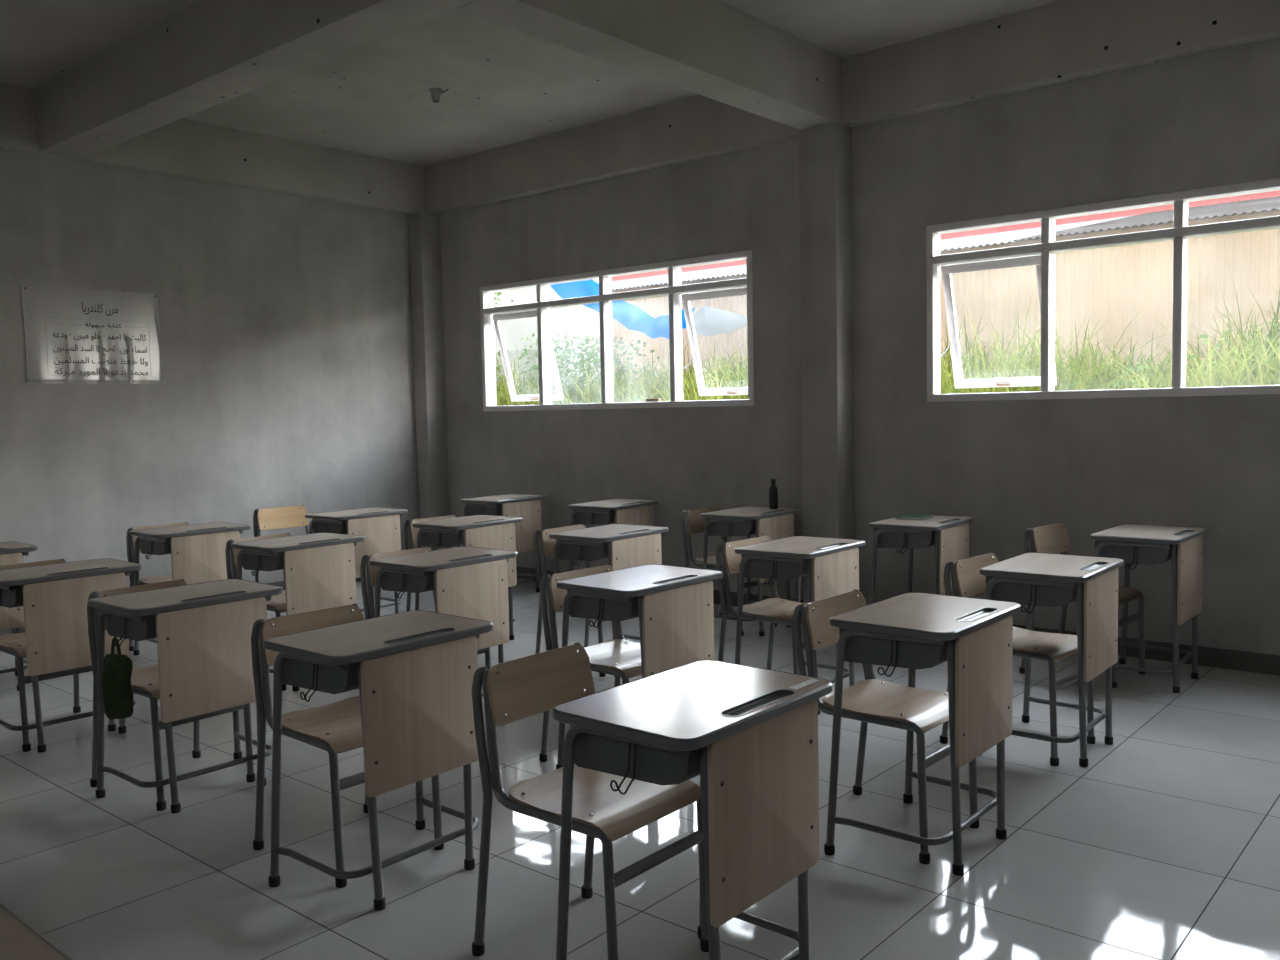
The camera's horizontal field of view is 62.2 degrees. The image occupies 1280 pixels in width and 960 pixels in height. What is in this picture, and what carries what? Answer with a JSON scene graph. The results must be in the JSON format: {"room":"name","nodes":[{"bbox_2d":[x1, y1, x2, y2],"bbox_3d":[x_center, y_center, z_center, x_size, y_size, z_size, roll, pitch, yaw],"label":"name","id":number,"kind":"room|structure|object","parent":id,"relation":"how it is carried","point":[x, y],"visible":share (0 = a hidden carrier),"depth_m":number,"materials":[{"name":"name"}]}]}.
{"room":"classroom","nodes":[
{"label":"classroom","id":0,"kind":"room"},
{"bbox_2d":[0,150,418,586],"bbox_3d":[-3.960,-0.760,7.066,0.150,3.520,6.370,2,5,40],"label":"wall","id":1,"kind":"structure","parent":0,"point":[285,321],"depth_m":7.82,"materials":[{"name":"paint"}]},
{"bbox_2d":[20,286,161,382],"bbox_3d":[-3.709,-0.978,7.219,0.020,0.633,0.893,2,5,40],"label":"poster","id":2,"kind":"object","parent":1,"relation":"attached to","point":[71,335],"visible":1,"depth_m":7.20,"materials":[{"name":"paper"}]},
{"bbox_2d":[0,577,366,634],"bbox_3d":[-3.933,0.955,7.045,0.012,0.100,6.155,2,5,40],"label":"baseboard","id":3,"kind":"structure","parent":1,"relation":"attached to","point":[279,583],"depth_m":8.27,"materials":[{"name":"tile"}]},
{"bbox_2d":[0,82,424,213],"bbox_3d":[-3.928,-2.309,6.829,0.120,0.400,6.250,2,5,40],"label":"beam","id":4,"kind":"structure","parent":1,"relation":"attached to","point":[183,148],"depth_m":7.89,"materials":[{"name":"paint"}]},
{"bbox_2d":[36,0,475,158],"bbox_3d":[-0.707,-2.207,4.290,8.080,0.400,0.270,2,5,40],"label":"beam","id":5,"kind":"structure","parent":1,"relation":"attached to","point":[207,54],"depth_m":5.51,"materials":[{"name":"paint"}]},
{"bbox_2d":[409,212,450,550],"bbox_3d":[-1.842,-0.752,9.312,0.165,3.120,0.215,2,5,40],"label":"column","id":6,"kind":"structure","parent":1,"relation":"attached to","point":[424,228],"depth_m":9.23,"materials":[{"name":"paint"}]},
{"bbox_2d":[0,0,1061,166],"bbox_3d":[-0.774,-2.475,4.200,8.620,0.150,6.670,2,5,40],"label":"ceiling","id":7,"kind":"structure","parent":0,"point":[506,86],"depth_m":6.59,"materials":[{"name":"paint"}]},
{"bbox_2d":[428,88,448,112],"bbox_3d":[-1.331,-2.479,6.988,0.134,0.188,0.094,2,5,40],"label":"light bulb","id":8,"kind":"object","parent":7,"relation":"hanging from","point":[435,92],"visible":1,"depth_m":6.97,"materials":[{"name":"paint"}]},
{"bbox_2d":[0,579,1279,959],"bbox_3d":[-0.699,1.171,4.442,8.620,0.120,6.670,2,5,40],"label":"floor","id":9,"kind":"structure","parent":0,"point":[1166,846],"depth_m":3.37,"materials":[{"name":"tile"}]},
{"bbox_2d":[0,541,37,690],"bbox_3d":[-3.471,0.727,5.486,0.416,0.742,0.580,2,5,42],"label":"school desk","id":10,"kind":"object","parent":9,"relation":"on","point":[11,552],"visible":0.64,"depth_m":5.47,"materials":[{"name":"beige wood"}]},
{"bbox_2d":[0,903,73,959],"bbox_3d":[-0.976,0.961,1.181,0.416,0.742,0.580,2,5,40],"label":"school desk","id":11,"kind":"object","parent":9,"relation":"on","point":[19,940],"visible":1,"depth_m":1.32,"materials":[{"name":"beige wood"}]},
{"bbox_2d":[0,559,115,751],"bbox_3d":[-2.661,0.757,4.745,0.481,0.747,0.441,2,5,40],"label":"chair","id":12,"kind":"object","parent":9,"relation":"on","point":[12,644],"visible":0.23,"depth_m":4.59,"materials":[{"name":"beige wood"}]},
{"bbox_2d":[0,558,141,752],"bbox_3d":[-2.556,0.760,4.694,0.416,0.742,0.580,2,5,42],"label":"school desk","id":13,"kind":"object","parent":9,"relation":"on","point":[54,597],"visible":0.68,"depth_m":4.51,"materials":[{"name":"beige wood"}]},
{"bbox_2d":[0,572,124,607],"bbox_3d":[-2.570,0.475,4.683,0.338,0.115,0.443,2,5,42],"label":"tray","id":14,"kind":"object","parent":13,"relation":"on","point":[12,598],"depth_m":4.44,"materials":[{"name":"grey metal"}]},
{"bbox_2d":[126,522,188,650],"bbox_3d":[-2.775,0.651,6.382,0.481,0.747,0.441,2,5,40],"label":"chair","id":15,"kind":"object","parent":9,"relation":"on","point":[130,539],"visible":0.21,"depth_m":6.35,"materials":[{"name":"beige wood"}]},
{"bbox_2d":[87,579,255,810],"bbox_3d":[-1.781,0.786,4.036,0.481,0.747,0.441,2,5,38],"label":"chair","id":16,"kind":"object","parent":9,"relation":"on","point":[144,680],"visible":0.36,"depth_m":3.99,"materials":[{"name":"beige wood"}]},
{"bbox_2d":[88,579,282,813],"bbox_3d":[-1.680,0.790,3.975,0.417,0.742,0.580,2,5,41],"label":"school desk","id":17,"kind":"object","parent":9,"relation":"on","point":[202,631],"visible":0.94,"depth_m":3.83,"materials":[{"name":"beige wood"}]},
{"bbox_2d":[101,637,133,719],"bbox_3d":[-1.864,0.707,3.779,0.120,0.303,0.055,0,4,10],"label":"pouch","id":18,"kind":"object","parent":17,"relation":"hanging from","point":[118,700],"visible":1,"depth_m":3.76,"materials":[{"name":"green fabric"}]},
{"bbox_2d":[106,613,156,640],"bbox_3d":[-1.694,0.504,3.963,0.338,0.115,0.443,2,5,41],"label":"tray","id":19,"kind":"object","parent":17,"relation":"on","point":[117,626],"depth_m":3.76,"materials":[{"name":"grey metal"}]},
{"bbox_2d":[129,522,250,654],"bbox_3d":[-2.667,0.654,6.330,0.416,0.742,0.580,2,5,42],"label":"school desk","id":20,"kind":"object","parent":9,"relation":"on","point":[197,551],"visible":0.65,"depth_m":6.17,"materials":[{"name":"beige wood"}]},
{"bbox_2d":[140,538,170,554],"bbox_3d":[-2.681,0.368,6.318,0.338,0.115,0.443,2,5,42],"label":"tray","id":21,"kind":"object","parent":20,"relation":"on","point":[158,546],"depth_m":6.12,"materials":[{"name":"grey metal"}]},
{"bbox_2d":[225,533,290,690],"bbox_3d":[-1.894,0.681,5.659,0.481,0.747,0.441,2,5,38],"label":"chair","id":22,"kind":"object","parent":9,"relation":"on","point":[277,604],"visible":0.27,"depth_m":5.61,"materials":[{"name":"beige wood"}]},
{"bbox_2d":[253,505,308,584],"bbox_3d":[-2.422,0.572,7.464,0.441,0.747,0.481,-5,5,-43],"label":"chair","id":23,"kind":"object","parent":9,"relation":"on","point":[291,516],"visible":0.34,"depth_m":7.55,"materials":[{"name":"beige wood"}]},
{"bbox_2d":[231,533,364,690],"bbox_3d":[-1.791,0.684,5.604,0.417,0.742,0.580,2,5,39],"label":"school desk","id":24,"kind":"object","parent":9,"relation":"on","point":[319,568],"visible":0.66,"depth_m":5.46,"materials":[{"name":"beige wood"}]},
{"bbox_2d":[242,552,283,570],"bbox_3d":[-1.805,0.399,5.592,0.338,0.115,0.443,2,5,39],"label":"tray","id":25,"kind":"object","parent":24,"relation":"on","point":[275,562],"depth_m":5.39,"materials":[{"name":"grey metal"}]},
{"bbox_2d":[251,604,443,887],"bbox_3d":[-0.936,0.811,3.394,0.481,0.747,0.441,2,5,43],"label":"chair","id":26,"kind":"object","parent":9,"relation":"on","point":[334,728],"visible":0.59,"depth_m":3.37,"materials":[{"name":"beige wood"}]},
{"bbox_2d":[305,507,407,613],"bbox_3d":[-1.899,0.584,7.151,0.416,0.742,0.580,2,5,40],"label":"school desk","id":27,"kind":"object","parent":9,"relation":"on","point":[380,527],"visible":0.48,"depth_m":7.01,"materials":[{"name":"beige wood"}]},
{"bbox_2d":[313,520,346,533],"bbox_3d":[-1.913,0.298,7.139,0.338,0.115,0.443,2,5,40],"label":"tray","id":28,"kind":"object","parent":27,"relation":"on","point":[330,526],"depth_m":6.93,"materials":[{"name":"grey metal"}]},
{"bbox_2d":[264,610,492,910],"bbox_3d":[-0.773,0.822,3.209,0.416,0.742,0.580,2,5,40],"label":"school desk","id":29,"kind":"object","parent":9,"relation":"on","point":[412,671],"visible":1,"depth_m":3.07,"materials":[{"name":"beige wood"}]},
{"bbox_2d":[283,658,358,693],"bbox_3d":[-0.787,0.536,3.197,0.338,0.115,0.443,2,5,40],"label":"tray","id":30,"kind":"object","parent":29,"relation":"on","point":[296,673],"depth_m":3.00,"materials":[{"name":"grey metal"}]},
{"bbox_2d":[360,547,490,669],"bbox_3d":[-0.987,0.712,4.912,0.481,0.747,0.441,2,5,42],"label":"chair","id":31,"kind":"object","parent":9,"relation":"on","point":[365,568],"visible":0.16,"depth_m":4.89,"materials":[{"name":"beige wood"}]},
{"bbox_2d":[404,515,461,610],"bbox_3d":[-1.139,0.609,6.503,0.481,0.747,0.441,2,5,42],"label":"chair","id":32,"kind":"object","parent":9,"relation":"on","point":[413,532],"visible":0.16,"depth_m":6.48,"materials":[{"name":"beige wood"}]},
{"bbox_2d":[369,546,517,696],"bbox_3d":[-0.887,0.715,4.859,0.416,0.742,0.580,2,5,40],"label":"school desk","id":33,"kind":"object","parent":9,"relation":"on","point":[466,581],"visible":0.6,"depth_m":4.74,"materials":[{"name":"beige wood"}]},
{"bbox_2d":[380,567,433,592],"bbox_3d":[-0.902,0.429,4.847,0.338,0.115,0.443,2,5,40],"label":"tray","id":34,"kind":"object","parent":33,"relation":"on","point":[389,581],"depth_m":4.66,"materials":[{"name":"grey metal"}]},
{"bbox_2d":[412,515,522,639],"bbox_3d":[-1.037,0.613,6.445,0.416,0.742,0.580,2,5,37],"label":"school desk","id":35,"kind":"object","parent":9,"relation":"on","point":[481,531],"visible":0.62,"depth_m":6.32,"materials":[{"name":"beige wood"}]},
{"bbox_2d":[420,528,462,546],"bbox_3d":[-1.052,0.328,6.433,0.338,0.115,0.443,2,5,37],"label":"tray","id":36,"kind":"object","parent":35,"relation":"on","point":[451,538],"depth_m":6.23,"materials":[{"name":"grey metal"}]},
{"bbox_2d":[460,494,546,598],"bbox_3d":[-1.038,0.501,8.134,0.416,0.742,0.580,2,5,37],"label":"school desk","id":37,"kind":"object","parent":9,"relation":"on","point":[526,506],"visible":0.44,"depth_m":8.01,"materials":[{"name":"beige wood"}]},
{"bbox_2d":[466,503,500,515],"bbox_3d":[-1.052,0.216,8.121,0.338,0.115,0.443,2,5,37],"label":"tray","id":38,"kind":"object","parent":37,"relation":"on","point":[479,509],"depth_m":7.92,"materials":[{"name":"grey metal"}]},
{"bbox_2d":[534,524,605,676],"bbox_3d":[-0.271,0.638,5.804,0.481,0.747,0.441,2,5,38],"label":"chair","id":39,"kind":"object","parent":9,"relation":"on","point":[547,545],"visible":0.24,"depth_m":5.77,"materials":[{"name":"beige wood"}]},
{"bbox_2d":[472,642,708,959],"bbox_3d":[-0.121,0.839,2.714,0.481,0.747,0.441,2,5,40],"label":"chair","id":40,"kind":"object","parent":9,"relation":"on","point":[517,689],"visible":0.8,"depth_m":2.68,"materials":[{"name":"beige wood"}]},
{"bbox_2d":[539,564,641,761],"bbox_3d":[-0.089,0.740,4.201,0.481,0.747,0.441,2,5,42],"label":"chair","id":41,"kind":"object","parent":9,"relation":"on","point":[620,657],"visible":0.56,"depth_m":4.18,"materials":[{"name":"beige wood"}]},
{"bbox_2d":[549,524,667,676],"bbox_3d":[-0.162,0.642,5.742,0.416,0.742,0.580,2,5,39],"label":"school desk","id":42,"kind":"object","parent":9,"relation":"on","point":[624,546],"visible":0.48,"depth_m":5.58,"materials":[{"name":"beige wood"}]},
{"bbox_2d":[556,539,607,560],"bbox_3d":[-0.176,0.356,5.730,0.338,0.115,0.443,2,5,39],"label":"tray","id":43,"kind":"object","parent":42,"relation":"on","point":[583,552],"depth_m":5.54,"materials":[{"name":"grey metal"}]},
{"bbox_2d":[568,499,658,570],"bbox_3d":[-0.183,0.528,7.471,0.416,0.742,0.580,2,5,37],"label":"school desk","id":44,"kind":"object","parent":9,"relation":"on","point":[616,511],"visible":0.58,"depth_m":7.31,"materials":[{"name":"beige wood"}]},
{"bbox_2d":[573,509,613,524],"bbox_3d":[-0.197,0.242,7.459,0.338,0.115,0.443,2,5,37],"label":"tray","id":45,"kind":"object","parent":44,"relation":"on","point":[593,517],"depth_m":7.26,"materials":[{"name":"grey metal"}]},
{"bbox_2d":[556,564,722,768],"bbox_3d":[0.007,0.744,4.145,0.417,0.742,0.580,2,5,41],"label":"school desk","id":46,"kind":"object","parent":9,"relation":"on","point":[673,605],"visible":0.62,"depth_m":4.00,"materials":[{"name":"beige wood"}]},
{"bbox_2d":[567,590,638,621],"bbox_3d":[-0.006,0.458,4.133,0.338,0.115,0.443,2,5,41],"label":"tray","id":47,"kind":"object","parent":46,"relation":"on","point":[579,606],"depth_m":3.95,"materials":[{"name":"grey metal"}]},
{"bbox_2d":[552,660,832,959],"bbox_3d":[0.131,0.855,2.435,0.416,0.742,0.580,2,5,40],"label":"school desk","id":48,"kind":"object","parent":9,"relation":"on","point":[750,738],"visible":0.98,"depth_m":2.30,"materials":[{"name":"beige laminate"}]},
{"bbox_2d":[570,724,699,785],"bbox_3d":[0.117,0.569,2.423,0.338,0.115,0.443,2,5,40],"label":"tray","id":49,"kind":"object","parent":48,"relation":"on","point":[593,752],"depth_m":2.24,"materials":[{"name":"black metal"}]},
{"bbox_2d":[790,679,819,688],"bbox_3d":[0.384,0.476,2.471,0.022,0.001,0.100,2,5,40],"label":"sticker","id":50,"kind":"object","parent":48,"relation":"on","point":[803,684],"visible":1,"depth_m":2.47,"materials":[{"name":"white paper"}]},
{"bbox_2d":[680,506,776,635],"bbox_3d":[0.562,0.560,6.726,0.481,0.747,0.441,2,5,42],"label":"chair","id":51,"kind":"object","parent":9,"relation":"on","point":[694,523],"visible":0.41,"depth_m":6.70,"materials":[{"name":"beige wood"}]},
{"bbox_2d":[701,506,798,635],"bbox_3d":[0.693,0.563,6.667,0.416,0.742,0.580,2,5,38],"label":"school desk","id":52,"kind":"object","parent":9,"relation":"on","point":[775,524],"visible":0.59,"depth_m":6.51,"materials":[{"name":"beige wood"}]},
{"bbox_2d":[706,518,754,535],"bbox_3d":[0.679,0.277,6.654,0.338,0.115,0.443,2,5,38],"label":"tray","id":53,"kind":"object","parent":52,"relation":"on","point":[742,527],"depth_m":6.46,"materials":[{"name":"grey metal"}]},
{"bbox_2d":[769,479,777,508],"bbox_3d":[0.848,0.087,6.739,0.058,0.190,0.058,2,5,40],"label":"bottle","id":54,"kind":"object","parent":52,"relation":"on","point":[773,491],"visible":1,"depth_m":6.72,"materials":[{"name":"black plastic"}]},
{"bbox_2d":[715,536,836,673],"bbox_3d":[0.667,0.667,5.071,0.481,0.747,0.441,2,5,43],"label":"chair","id":55,"kind":"object","parent":9,"relation":"on","point":[773,610],"visible":0.59,"depth_m":5.05,"materials":[{"name":"beige wood"}]},
{"bbox_2d":[734,536,865,714],"bbox_3d":[0.758,0.672,5.009,0.416,0.742,0.580,2,5,40],"label":"school desk","id":56,"kind":"object","parent":9,"relation":"on","point":[831,565],"visible":0.59,"depth_m":4.87,"materials":[{"name":"beige wood"}]},
{"bbox_2d":[741,554,807,579],"bbox_3d":[0.744,0.386,4.997,0.338,0.115,0.443,2,5,40],"label":"tray","id":57,"kind":"object","parent":56,"relation":"on","point":[764,569],"depth_m":4.81,"materials":[{"name":"grey metal"}]},
{"bbox_2d":[793,589,978,863],"bbox_3d":[0.805,0.770,3.473,0.481,0.747,0.441,2,5,41],"label":"chair","id":58,"kind":"object","parent":9,"relation":"on","point":[873,700],"visible":0.76,"depth_m":3.44,"materials":[{"name":"beige wood"}]},
{"bbox_2d":[869,515,973,604],"bbox_3d":[1.576,0.593,5.948,0.416,0.742,0.580,2,5,37],"label":"school desk","id":59,"kind":"object","parent":9,"relation":"on","point":[949,535],"visible":0.6,"depth_m":5.77,"materials":[{"name":"beige wood"}]},
{"bbox_2d":[874,528,934,548],"bbox_3d":[1.561,0.307,5.936,0.338,0.115,0.443,2,5,37],"label":"tray","id":60,"kind":"object","parent":59,"relation":"on","point":[885,539],"depth_m":5.75,"materials":[{"name":"grey metal"}]},
{"bbox_2d":[895,514,933,519],"bbox_3d":[1.563,0.210,6.033,0.160,0.010,0.210,1,4,32],"label":"book","id":61,"kind":"object","parent":59,"relation":"on","point":[906,516],"visible":1,"depth_m":6.00,"materials":[{"name":"green paper"}]},
{"bbox_2d":[824,592,1020,875],"bbox_3d":[0.902,0.778,3.353,0.416,0.742,0.580,2,5,40],"label":"school desk","id":62,"kind":"object","parent":9,"relation":"on","point":[913,631],"visible":0.93,"depth_m":3.21,"materials":[{"name":"beige wood"}]},
{"bbox_2d":[839,628,946,668],"bbox_3d":[0.888,0.493,3.341,0.338,0.115,0.443,2,5,40],"label":"tray","id":63,"kind":"object","parent":62,"relation":"on","point":[858,649],"depth_m":3.16,"materials":[{"name":"grey metal"}]},
{"bbox_2d":[940,552,1094,765],"bbox_3d":[1.541,0.699,4.313,0.481,0.747,0.441,3,5,44],"label":"chair","id":64,"kind":"object","parent":9,"relation":"on","point":[967,580],"visible":0.59,"depth_m":4.29,"materials":[{"name":"beige wood"}]},
{"bbox_2d":[980,552,1123,766],"bbox_3d":[1.647,0.703,4.256,0.416,0.742,0.580,2,5,39],"label":"school desk","id":65,"kind":"object","parent":9,"relation":"on","point":[1032,579],"visible":0.89,"depth_m":4.09,"materials":[{"name":"beige wood"}]},
{"bbox_2d":[986,576,1083,606],"bbox_3d":[1.633,0.417,4.244,0.338,0.115,0.443,2,5,39],"label":"tray","id":66,"kind":"object","parent":65,"relation":"on","point":[1022,594],"depth_m":4.05,"materials":[{"name":"grey metal"}]},
{"bbox_2d":[1019,522,1145,687],"bbox_3d":[2.258,0.613,5.394,0.441,0.747,0.481,-5,5,-43],"label":"chair","id":67,"kind":"object","parent":9,"relation":"on","point":[1052,538],"visible":0.48,"depth_m":5.39,"materials":[{"name":"beige wood"}]},
{"bbox_2d":[1085,524,1206,692],"bbox_3d":[2.504,0.621,5.238,0.417,0.742,0.580,2,5,41],"label":"school desk","id":68,"kind":"object","parent":9,"relation":"on","point":[1136,544],"visible":0.92,"depth_m":5.07,"materials":[{"name":"beige wood"}]},
{"bbox_2d":[1095,540,1177,564],"bbox_3d":[2.490,0.335,5.226,0.338,0.115,0.443,2,5,41],"label":"tray","id":69,"kind":"object","parent":68,"relation":"on","point":[1137,555],"depth_m":5.03,"materials":[{"name":"grey metal"}]},
{"bbox_2d":[439,37,1279,654],"bbox_3d":[1.377,-0.852,6.795,8.620,3.520,0.150,2,5,40],"label":"wall","id":70,"kind":"structure","parent":0,"point":[1089,466],"depth_m":6.44,"materials":[{"name":"paint"}]},
{"bbox_2d":[480,250,753,411],"bbox_3d":[-0.195,-1.078,8.204,2.770,1.050,0.305,2,5,40],"label":"window","id":71,"kind":"structure","parent":70,"relation":"in","point":[547,364],"depth_m":8.08,"materials":[{"name":"white paint"}]},
{"bbox_2d":[646,399,660,401],"bbox_3d":[0.101,-0.591,7.854,0.120,0.022,0.040,2,5,40],"label":"wedge","id":72,"kind":"object","parent":71,"relation":"on","point":[647,400],"visible":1,"depth_m":7.83,"materials":[{"name":"white"}]},
{"bbox_2d":[456,0,841,129],"bbox_3d":[0.221,-2.308,5.535,0.265,0.400,2.835,2,5,40],"label":"beam","id":73,"kind":"structure","parent":70,"relation":"attached to","point":[716,50],"depth_m":5.49,"materials":[{"name":"paint"}]},
{"bbox_2d":[799,122,853,602],"bbox_3d":[1.189,-0.644,6.742,0.265,3.120,0.200,2,5,40],"label":"pillar","id":74,"kind":"structure","parent":70,"relation":"attached to","point":[825,188],"depth_m":6.64,"materials":[{"name":"paint"}]},
{"bbox_2d":[424,0,1279,213],"bbox_3d":[1.257,-2.399,6.590,8.320,0.400,0.120,2,5,40],"label":"beam","id":75,"kind":"structure","parent":70,"relation":"attached to","point":[1062,41],"depth_m":6.21,"materials":[{"name":"paint"}]},
{"bbox_2d":[516,566,1279,675],"bbox_3d":[1.357,0.860,6.848,7.985,0.100,0.012,2,5,40],"label":"baseboard","id":76,"kind":"structure","parent":70,"relation":"attached to","point":[1254,662],"depth_m":5.52,"materials":[{"name":"tile"}]},
{"bbox_2d":[926,178,1279,401],"bbox_3d":[2.873,-0.968,5.593,2.770,1.050,0.305,2,5,40],"label":"window","id":77,"kind":"structure","parent":70,"relation":"in","point":[1042,255],"depth_m":5.90,"materials":[{"name":"white paint"}]},
{"label":"outside","id":78,"kind":"structure","parent":0,"visible":0},
{"bbox_3d":[3.667,-0.051,10.276,24.000,1.770,8.000,2,5,40],"label":"ground","id":79,"kind":"structure","parent":78,"visible":0},
{"bbox_2d":[494,292,512,393],"bbox_3d":[-1.837,-1.490,12.296,0.797,1.646,0.696,1,4,25],"label":"climbing vine","id":80,"kind":"object","parent":79,"relation":"on","point":[498,293],"visible":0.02,"depth_m":12.30,"materials":[{"name":"green plant"}]},
{"bbox_2d":[494,279,600,393],"bbox_3d":[-2.635,-1.889,14.385,4.980,2.750,0.900,2,5,40],"label":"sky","id":81,"kind":"structure","parent":79,"relation":"on","point":[571,320],"depth_m":13.03,"materials":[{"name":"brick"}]},
{"bbox_2d":[496,332,663,404],"bbox_3d":[-0.504,-1.106,10.640,1.875,0.748,1.844,-3,4,-26],"label":"shrub","id":82,"kind":"object","parent":79,"relation":"on","point":[565,352],"visible":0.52,"depth_m":10.64,"materials":[{"name":"green plant"}]},
{"bbox_2d":[496,282,1279,405],"bbox_3d":[1.798,-1.042,9.161,12.692,1.146,3.653,2,5,40],"label":"grass","id":83,"kind":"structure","parent":79,"relation":"on","point":[1240,372],"depth_m":7.86,"materials":[{"name":"green plant"}]},
{"bbox_2d":[497,322,1279,403],"bbox_3d":[1.910,-0.872,9.176,11.738,0.726,3.032,2,5,40],"label":"weeds","id":84,"kind":"object","parent":79,"relation":"on","point":[1139,367],"visible":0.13,"depth_m":7.25,"materials":[{"name":"plant"}]},
{"bbox_2d":[611,190,1279,387],"bbox_3d":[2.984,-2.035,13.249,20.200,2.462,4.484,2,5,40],"label":"building","id":85,"kind":"structure","parent":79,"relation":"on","point":[1116,283],"depth_m":9.70,"materials":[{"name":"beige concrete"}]},
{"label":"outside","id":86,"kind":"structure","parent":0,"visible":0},
{"bbox_2d":[551,280,746,338],"bbox_3d":[0.704,-1.931,10.781,3.830,0.946,1.444,0,4,20],"label":"tarpaulin","id":87,"kind":"object","parent":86,"point":[708,321],"visible":0.71,"depth_m":10.73,"materials":[{"name":"plastic"}]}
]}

